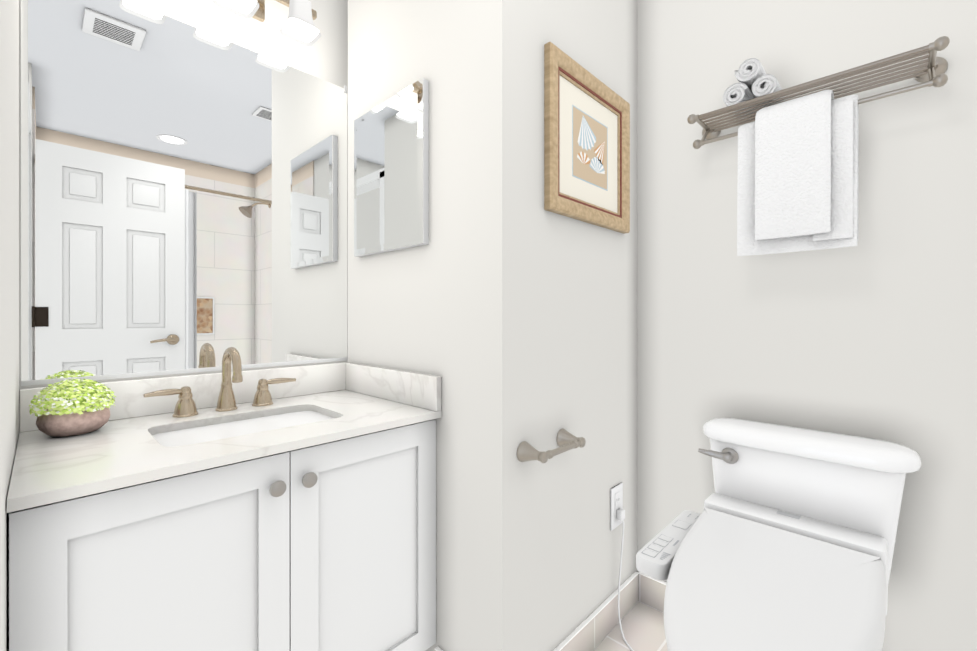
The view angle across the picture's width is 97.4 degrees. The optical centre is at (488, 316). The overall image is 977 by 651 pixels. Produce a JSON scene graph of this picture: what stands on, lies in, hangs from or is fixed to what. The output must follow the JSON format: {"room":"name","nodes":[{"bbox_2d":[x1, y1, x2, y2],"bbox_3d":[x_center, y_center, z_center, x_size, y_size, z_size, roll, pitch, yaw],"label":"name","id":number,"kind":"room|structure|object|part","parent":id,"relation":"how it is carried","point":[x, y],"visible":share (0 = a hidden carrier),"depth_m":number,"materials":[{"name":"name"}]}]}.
{"room":"bathroom","nodes":[
{"label":"bathroom","id":0,"kind":"room"},
{"bbox_2d":[0,0,18,650],"bbox_3d":[-0.807,-0.122,0.652,1.020,2.440,0.100,0,0,44],"label":"wall","id":1,"kind":"structure","parent":0,"point":[9,223],"depth_m":0.70,"materials":[{"name":"white paint"}]},
{"bbox_2d":[19,0,347,433],"bbox_3d":[-0.913,-0.122,1.350,0.100,2.440,0.959,0,0,44],"label":"wall","id":2,"kind":"structure","parent":0,"point":[324,56],"depth_m":1.46,"materials":[{"name":"white paint"}]},
{"bbox_2d":[21,0,347,385],"bbox_3d":[-0.839,-0.359,1.347,0.009,1.054,0.850,0,0,44],"label":"vanity mirror","id":3,"kind":"object","parent":2,"relation":"attached to","point":[183,197],"visible":1,"depth_m":1.25,"materials":[{"name":"silver mirror"}]},
{"bbox_2d":[212,0,320,45],"bbox_3d":[-0.773,-1.022,1.296,0.173,0.181,0.530,0,0,44],"label":"sconce","id":4,"kind":"object","parent":2,"relation":"attached to","point":[298,26],"visible":1,"depth_m":1.39,"materials":[{"name":"white glass"}]},
{"bbox_2d":[348,0,636,650],"bbox_3d":[0.015,-0.122,1.736,0.904,2.440,0.884,0,0,44],"label":"wall","id":5,"kind":"structure","parent":0,"point":[503,303],"depth_m":1.26,"materials":[{"name":"white paint"}]},
{"bbox_2d":[354,78,428,256],"bbox_3d":[-0.340,-0.472,1.446,0.410,0.500,0.025,0,0,44],"label":"medicine cabinet mirror","id":6,"kind":"object","parent":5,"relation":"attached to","point":[391,173],"visible":0.97,"depth_m":1.40,"materials":[{"name":"white mirror"}]},
{"bbox_2d":[435,572,665,650],"bbox_3d":[0.683,1.042,1.017,1.575,0.112,0.796,0,0,44],"label":"baseboard","id":7,"kind":"structure","parent":5,"relation":"attached to","point":[594,629],"depth_m":1.51,"materials":[{"name":"white"}]},
{"bbox_2d":[517,429,585,462],"bbox_3d":[0.186,0.366,1.204,0.078,0.055,0.239,0,0,44],"label":"toilet paper holder","id":8,"kind":"object","parent":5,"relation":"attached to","point":[566,441],"visible":1,"depth_m":1.15,"materials":[{"name":"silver metal"}]},
{"bbox_2d":[544,42,629,233],"bbox_3d":[0.341,-0.545,1.401,0.027,0.475,0.492,0,0,44],"label":"picture frame","id":9,"kind":"object","parent":5,"relation":"attached to","point":[586,146],"visible":1,"depth_m":1.37,"materials":[{"name":"brown wood"}]},
{"bbox_2d":[610,483,633,650],"bbox_3d":[0.532,0.854,1.361,0.361,0.492,0.245,0,0,44],"label":"outlet","id":10,"kind":"object","parent":5,"relation":"attached to","point":[617,514],"visible":1,"depth_m":1.52,"materials":[{"name":"white plastic"}]},
{"bbox_2d":[593,599,667,650],"bbox_3d":[0.195,1.148,0.353,3.160,0.100,2.750,0,0,44],"label":"floor","id":11,"kind":"structure","parent":0,"point":[642,624],"depth_m":1.49,"materials":[{"name":"tile"}]},
{"bbox_2d":[7,347,441,650],"bbox_3d":[-0.636,0.593,1.154,0.569,1.010,0.856,0,0,44],"label":"bathroom vanity","id":12,"kind":"object","parent":11,"relation":"on","point":[275,509],"visible":1,"depth_m":0.96,"materials":[{"name":"white painted wood"},{"name":"satin nickel"},{"name":"quartz"}]},
{"bbox_2d":[29,378,115,436],"bbox_3d":[-0.988,0.213,1.025,0.151,0.130,0.150,0,0,44],"label":"plant","id":13,"kind":"object","parent":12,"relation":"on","point":[71,407],"visible":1,"depth_m":0.98,"materials":[{"name":"green plant"}]},
{"bbox_3d":[-0.987,0.243,1.025,0.121,0.069,0.130,0,0,44],"label":"pot","id":14,"kind":"part","parent":13,"relation":"part of","materials":[{"name":"ceramic"}]},
{"bbox_2d":[143,347,296,417],"bbox_3d":[-0.753,0.183,1.253,0.146,0.190,0.394,0,0,44],"label":"faucet","id":15,"kind":"object","parent":12,"relation":"on","point":[185,407],"depth_m":1.26,"materials":[{"name":"gold metal"}]},
{"bbox_3d":[-0.441,0.376,0.968,0.030,0.035,0.105,0,0,44],"label":"knob","id":16,"kind":"part","parent":12,"relation":"part of","materials":[{"name":"grey metal"}]},
{"bbox_2d":[636,418,920,650],"bbox_3d":[0.654,0.714,1.012,0.531,0.768,0.837,0,0,44],"label":"toilet","id":17,"kind":"object","parent":11,"relation":"on","point":[785,540],"visible":1,"depth_m":1.05,"materials":[{"name":"white ceramic"}]},
{"bbox_3d":[0.687,0.416,1.286,0.100,0.047,0.047,0,0,44],"label":"handle","id":18,"kind":"part","parent":17,"relation":"part of","materials":[{"name":"grey metal"}]},
{"bbox_3d":[0.578,0.620,0.975,0.472,0.156,0.678,0,0,44],"label":"seat","id":19,"kind":"part","parent":17,"relation":"part of","materials":[{"name":"white plastic"}]},
{"bbox_3d":[0.889,0.524,1.231,0.496,0.388,0.197,0,0,44],"label":"tank","id":20,"kind":"part","parent":17,"relation":"part of","materials":[{"name":"white ceramic"}]},
{"bbox_2d":[637,0,976,650],"bbox_3d":[1.087,-0.122,1.250,1.316,2.440,0.100,0,0,44],"label":"wall","id":21,"kind":"structure","parent":0,"point":[872,334],"depth_m":1.25,"materials":[{"name":"white paint"}]},
{"bbox_2d":[687,36,949,255],"bbox_3d":[0.901,-0.477,1.237,0.588,0.584,0.174,0,0,44],"label":"towel rack","id":22,"kind":"object","parent":21,"relation":"attached to","point":[797,186],"visible":1,"depth_m":1.19,"materials":[{"name":"white fabric"}]},
{"bbox_3d":[0.901,-0.613,1.237,0.588,0.121,0.174,0,0,44],"label":"rail","id":23,"kind":"part","parent":22,"relation":"part of","materials":[{"name":"silver metal"}]}
]}

